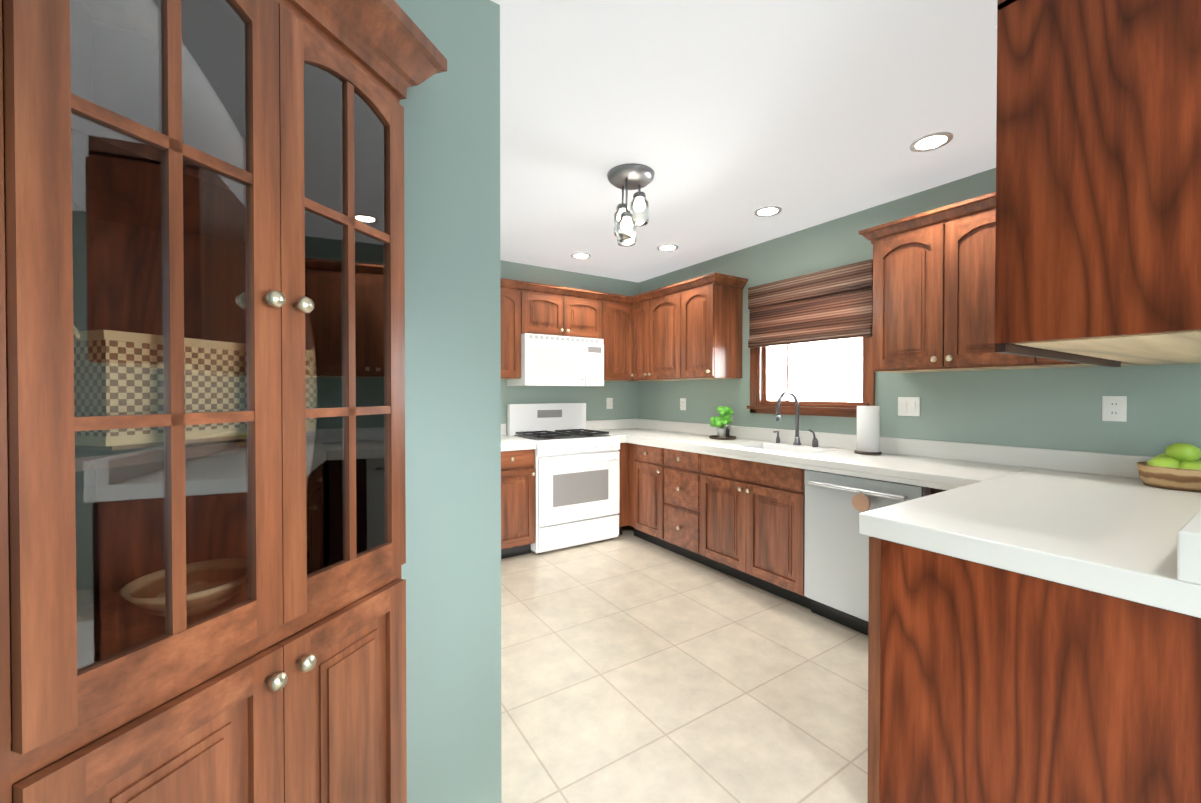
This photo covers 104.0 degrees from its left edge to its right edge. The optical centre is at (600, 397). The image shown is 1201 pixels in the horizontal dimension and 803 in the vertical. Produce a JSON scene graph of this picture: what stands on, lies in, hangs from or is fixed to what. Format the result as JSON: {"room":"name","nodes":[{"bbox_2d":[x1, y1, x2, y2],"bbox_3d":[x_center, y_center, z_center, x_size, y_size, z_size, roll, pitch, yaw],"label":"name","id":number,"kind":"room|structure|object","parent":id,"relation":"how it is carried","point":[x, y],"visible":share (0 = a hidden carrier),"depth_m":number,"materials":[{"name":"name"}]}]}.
{"room":"kitchen","nodes":[
{"label":"kitchen","id":0,"kind":"room"},
{"bbox_2d":[394,0,501,802],"bbox_3d":[-0.719,0.037,1.261,0.899,2.490,0.120,0,1,-33],"label":"wall","id":1,"kind":"structure","parent":0,"point":[451,570],"depth_m":1.38,"materials":[{"name":"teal paint"}]},
{"bbox_2d":[500,260,638,434],"bbox_3d":[-1.080,0.009,4.177,3.720,2.490,0.120,0,1,-33],"label":"wall","id":2,"kind":"structure","parent":0,"point":[623,395],"depth_m":4.67,"materials":[{"name":"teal paint"}]},
{"bbox_2d":[500,278,520,379],"bbox_3d":[-1.062,-0.568,3.900,0.715,0.810,0.346,0,1,-33],"label":"upper cabinet","id":3,"kind":"object","parent":2,"relation":"attached to","point":[509,289],"depth_m":3.90,"materials":[{"name":"brown wood"}]},
{"bbox_2d":[520,281,599,338],"bbox_3d":[-0.421,-0.763,4.316,0.815,0.430,0.346,0,1,-33],"label":"upper cabinet","id":4,"kind":"object","parent":2,"relation":"attached to","point":[545,309],"depth_m":4.14,"materials":[{"name":"brown wood"}]},
{"bbox_2d":[506,333,603,386],"bbox_3d":[-0.399,-0.325,4.269,0.785,0.436,0.453,0,1,-33],"label":"microwave","id":5,"kind":"object","parent":4,"relation":"attached to","point":[557,361],"visible":1,"depth_m":4.08,"materials":[{"name":"white"}]},
{"bbox_2d":[606,398,612,408],"bbox_3d":[0.095,0.057,4.866,0.075,0.115,0.008,0,1,-33],"label":"electrical outlet","id":6,"kind":"object","parent":2,"relation":"attached to","point":[609,403],"visible":1,"depth_m":4.86,"materials":[{"name":"white plastic"}]},
{"bbox_2d":[600,292,631,381],"bbox_3d":[0.086,-0.576,4.626,0.370,0.810,0.384,0,1,-33],"label":"upper cabinet","id":7,"kind":"object","parent":2,"relation":"attached to","point":[615,310],"depth_m":4.49,"materials":[{"name":"brown wood"}]},
{"bbox_2d":[501,525,867,802],"bbox_3d":[0.864,1.308,1.208,3.720,0.050,7.240,0,1,-33],"label":"floor","id":8,"kind":"structure","parent":0,"point":[634,669],"depth_m":2.07,"materials":[{"name":"tile"}]},
{"bbox_2d":[0,0,446,802],"bbox_3d":[-0.587,0.201,0.886,0.698,2.170,0.635,0,1,-33],"label":"tall cabinet","id":9,"kind":"object","parent":8,"relation":"on","point":[174,172],"visible":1,"depth_m":0.82,"materials":[{"name":"brown wood"}]},
{"bbox_2d":[120,558,247,616],"bbox_3d":[-0.774,0.370,0.893,0.200,0.060,0.200,0,1,-33],"label":"bowl","id":10,"kind":"object","parent":9,"relation":"in","point":[148,579],"depth_m":0.89,"materials":[{"name":"brown wood"}]},
{"bbox_2d":[73,324,308,450],"bbox_3d":[-0.722,-0.022,0.889,0.168,0.194,0.426,0,1,17],"label":"basket","id":11,"kind":"object","parent":9,"relation":"in","point":[140,382],"depth_m":0.71,"materials":[{"name":"brown"}]},
{"bbox_2d":[501,449,534,558],"bbox_3d":[-0.880,0.817,3.850,0.470,0.880,0.620,0,1,-33],"label":"base cabinet","id":12,"kind":"object","parent":8,"relation":"on","point":[517,502],"depth_m":3.65,"materials":[{"name":"brown wood"}]},
{"bbox_2d":[501,424,535,450],"bbox_3d":[-0.980,0.320,3.780,0.711,0.165,0.651,0,1,-33],"label":"countertop","id":13,"kind":"structure","parent":12,"relation":"on","point":[508,443],"depth_m":3.66,"materials":[{"name":"white stone"}]},
{"bbox_2d":[507,403,619,553],"bbox_3d":[-0.315,0.654,4.150,0.801,1.200,0.702,0,1,-33],"label":"range","id":14,"kind":"object","parent":8,"relation":"on","point":[577,481],"visible":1,"depth_m":3.95,"materials":[{"name":"white metal"}]},
{"bbox_2d":[618,443,628,534],"bbox_3d":[0.281,0.811,4.619,0.702,0.878,0.600,0,1,-33],"label":"base cabinet","id":15,"kind":"object","parent":8,"relation":"on","point":[623,513],"depth_m":4.22,"materials":[{"name":"brown wood"}]},
{"bbox_2d":[586,420,624,442],"bbox_3d":[0.010,0.314,4.426,0.046,0.165,0.651,0,1,-33],"label":"countertop","id":16,"kind":"structure","parent":15,"relation":"on","point":[615,429],"depth_m":4.76,"materials":[{"name":"white stone"}]},
{"bbox_2d":[633,444,656,544],"bbox_3d":[0.656,0.815,4.122,0.620,0.880,0.392,0,1,-33],"label":"base cabinet","id":17,"kind":"object","parent":8,"relation":"on","point":[644,457],"depth_m":4.00,"materials":[{"name":"brown wood"}]},
{"bbox_2d":[657,447,764,561],"bbox_3d":[0.876,0.818,3.785,0.620,0.880,0.532,0,1,-33],"label":"base cabinet","id":18,"kind":"object","parent":8,"relation":"on","point":[677,470],"depth_m":3.62,"materials":[{"name":"brown wood"}]},
{"bbox_2d":[613,419,1152,475],"bbox_3d":[1.209,0.325,3.238,0.666,0.165,3.951,0,1,-33],"label":"countertop","id":19,"kind":"structure","parent":18,"relation":"on","point":[681,436],"depth_m":2.94,"materials":[{"name":"white stone"}]},
{"bbox_2d":[709,406,735,439],"bbox_3d":[1.007,0.200,3.872,0.220,0.269,0.226,0,1,-33],"label":"potted plant","id":20,"kind":"object","parent":19,"relation":"on","point":[722,420],"visible":1,"depth_m":3.85,"materials":[{"name":"green plant"}]},
{"bbox_2d":[733,443,834,453],"bbox_3d":[1.251,0.437,3.242,0.354,0.180,0.594,0,1,-33],"label":"sink basin","id":21,"kind":"object","parent":19,"relation":"in","point":[786,448],"visible":0.04,"depth_m":3.40,"materials":[{"name":"white ceramic"}]},
{"bbox_2d":[773,390,817,446],"bbox_3d":[1.328,0.144,3.335,0.263,0.393,0.336,0,1,-33],"label":"faucet","id":22,"kind":"object","parent":19,"relation":"on","point":[797,437],"visible":1,"depth_m":3.36,"materials":[{"name":"silver metal"}]},
{"bbox_2d":[854,403,881,454],"bbox_3d":[1.659,0.189,2.908,0.150,0.310,0.150,0,1,-33],"label":"paper towel holder","id":23,"kind":"object","parent":19,"relation":"on","point":[868,429],"visible":1,"depth_m":2.86,"materials":[{"name":"white paper"}]},
{"bbox_2d":[697,467,810,608],"bbox_3d":[1.218,0.913,3.261,0.620,0.700,0.839,0,1,-33],"label":"base cabinet","id":24,"kind":"object","parent":8,"relation":"on","point":[742,520],"depth_m":3.04,"materials":[{"name":"brown wood"}]},
{"bbox_2d":[804,470,930,635],"bbox_3d":[1.581,0.831,2.625,0.666,0.875,0.615,0,1,-33],"label":"dishwasher","id":25,"kind":"object","parent":8,"relation":"on","point":[836,580],"visible":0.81,"depth_m":2.55,"materials":[{"name":"silver metal"}]},
{"bbox_2d":[931,488,946,494],"bbox_3d":[1.878,0.833,2.312,0.550,0.878,0.226,0,1,-33],"label":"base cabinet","id":26,"kind":"object","parent":8,"relation":"on","point":[933,490],"depth_m":2.24,"materials":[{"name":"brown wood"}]},
{"bbox_2d":[868,537,1200,802],"bbox_3d":[1.230,0.855,1.330,0.539,0.852,0.672,0,1,-33],"label":"base cabinet","id":27,"kind":"object","parent":8,"relation":"on","point":[988,684],"visible":0.71,"depth_m":1.13,"materials":[{"name":"brown wood"}]},
{"bbox_2d":[849,451,1200,617],"bbox_3d":[1.408,0.343,1.436,0.970,0.165,0.716,0,1,-33],"label":"countertop","id":28,"kind":"structure","parent":27,"relation":"on","point":[1113,525],"depth_m":1.37,"materials":[{"name":"white stone"}]},
{"bbox_2d":[1137,443,1200,491],"bbox_3d":[2.297,0.267,1.857,0.230,0.175,0.230,0,1,-33],"label":"basket","id":29,"kind":"object","parent":28,"relation":"on","point":[1175,466],"visible":1,"depth_m":1.82,"materials":[{"name":"beige wicker"}]},
{"bbox_2d":[490,0,996,282],"bbox_3d":[0.864,-1.232,1.183,3.720,0.050,7.240,0,1,-33],"label":"ceiling","id":30,"kind":"structure","parent":0,"point":[724,120],"depth_m":2.02,"materials":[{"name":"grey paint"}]},
{"bbox_2d":[571,253,590,258],"bbox_3d":[-0.168,-1.232,4.067,0.170,0.006,0.170,0,1,-33],"label":"recessed light","id":31,"kind":"object","parent":30,"relation":"in","point":[581,255],"visible":1,"depth_m":4.06,"materials":[{"name":"white"}]},
{"bbox_2d":[607,163,654,246],"bbox_3d":[0.166,-1.021,2.568,0.260,0.397,0.260,0,1,-33],"label":"pendant light fixture","id":32,"kind":"object","parent":30,"relation":"hanging from","point":[630,176],"visible":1,"depth_m":2.52,"materials":[{"name":"silver metal"}]},
{"bbox_2d":[657,244,677,250],"bbox_3d":[0.550,-1.229,3.844,0.170,0.006,0.170,0,1,-33],"label":"recessed light","id":33,"kind":"object","parent":30,"relation":"in","point":[668,247],"visible":1,"depth_m":3.84,"materials":[{"name":"white"}]},
{"bbox_2d":[754,206,781,216],"bbox_3d":[1.097,-1.222,3.078,0.170,0.006,0.170,0,1,-33],"label":"recessed light","id":34,"kind":"object","parent":30,"relation":"in","point":[767,211],"visible":1,"depth_m":3.08,"materials":[{"name":"white"}]},
{"bbox_2d":[910,132,952,151],"bbox_3d":[1.569,-1.214,2.227,0.170,0.006,0.170,0,1,-33],"label":"recessed light","id":35,"kind":"object","parent":30,"relation":"in","point":[931,141],"visible":1,"depth_m":2.22,"materials":[{"name":"white"}]},
{"bbox_2d":[638,168,1200,459],"bbox_3d":[2.372,0.028,2.178,0.120,2.490,7.000,0,1,-33],"label":"wall","id":36,"kind":"structure","parent":0,"point":[1059,408],"depth_m":2.65,"materials":[{"name":"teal paint"}]},
{"bbox_2d":[628,291,663,381],"bbox_3d":[0.520,-0.575,4.542,0.385,0.810,0.346,0,1,-33],"label":"upper cabinet","id":37,"kind":"object","parent":36,"relation":"attached to","point":[641,303],"depth_m":4.46,"materials":[{"name":"brown wood"}]},
{"bbox_2d":[652,285,675,380],"bbox_3d":[0.714,-0.572,4.280,0.345,0.810,0.544,0,1,-33],"label":"upper cabinet","id":38,"kind":"object","parent":36,"relation":"attached to","point":[661,297],"depth_m":4.21,"materials":[{"name":"brown wood"}]},
{"bbox_2d":[680,398,685,409],"bbox_3d":[0.789,0.061,4.489,0.008,0.115,0.075,0,1,-33],"label":"electrical outlet","id":39,"kind":"object","parent":36,"relation":"attached to","point":[682,403],"visible":1,"depth_m":4.49,"materials":[{"name":"white plastic"}]},
{"bbox_2d":[672,272,743,379],"bbox_3d":[0.915,-0.569,3.972,0.345,0.810,0.427,0,1,-33],"label":"upper cabinet","id":40,"kind":"object","parent":36,"relation":"attached to","point":[690,329],"depth_m":3.83,"materials":[{"name":"brown wood"}]},
{"bbox_2d":[748,259,872,347],"bbox_3d":[1.464,-0.641,3.389,0.028,0.485,0.968,0,1,-33],"label":"window shade","id":41,"kind":"object","parent":36,"relation":"attached to","point":[836,303],"visible":0.96,"depth_m":3.31,"materials":[{"name":"brown fabric"}]},
{"bbox_2d":[747,336,874,417],"bbox_3d":[1.524,-0.381,3.430,0.167,1.015,0.990,0,1,-33],"label":"kitchen window","id":42,"kind":"structure","parent":36,"relation":"in","point":[759,372],"depth_m":3.47,"materials":[{"name":"brown wood"}]},
{"bbox_2d":[898,397,919,415],"bbox_3d":[1.864,0.052,2.838,0.010,0.115,0.120,0,1,-33],"label":"switch plate","id":43,"kind":"object","parent":36,"relation":"attached to","point":[908,406],"visible":1,"depth_m":2.84,"materials":[{"name":"white plastic"}]},
{"bbox_2d":[859,192,1139,372],"bbox_3d":[1.929,-0.553,2.383,0.383,0.812,1.027,0,1,-33],"label":"upper cabinet","id":44,"kind":"object","parent":36,"relation":"attached to","point":[933,290],"visible":0.58,"depth_m":2.40,"materials":[{"name":"brown wood"}]},
{"bbox_2d":[995,0,1200,363],"bbox_3d":[1.464,-0.593,1.264,0.871,0.910,0.374,0,1,-33],"label":"upper cabinet","id":45,"kind":"object","parent":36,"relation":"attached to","point":[1098,198],"depth_m":1.04,"materials":[{"name":"brown wood"}]},
{"bbox_2d":[1102,396,1126,421],"bbox_3d":[2.329,0.049,2.127,0.008,0.115,0.075,0,1,-33],"label":"electrical outlet","id":46,"kind":"object","parent":36,"relation":"attached to","point":[1114,408],"visible":1,"depth_m":2.12,"materials":[{"name":"white plastic"}]},
{"bbox_2d":[1095,356,1200,366],"bbox_3d":[2.103,-0.597,1.667,0.871,0.910,0.352,0,1,-33],"label":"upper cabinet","id":47,"kind":"object","parent":36,"relation":"attached to","point":[1142,362],"depth_m":1.81,"materials":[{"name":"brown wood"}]},
{"label":"outside","id":48,"kind":"structure","parent":0,"visible":0},
{"bbox_2d":[769,337,862,401],"bbox_3d":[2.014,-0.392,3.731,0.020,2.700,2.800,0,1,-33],"label":"window pane","id":49,"kind":"structure","parent":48,"point":[822,369],"depth_m":3.95,"materials":[{"name":"white"}]}
]}

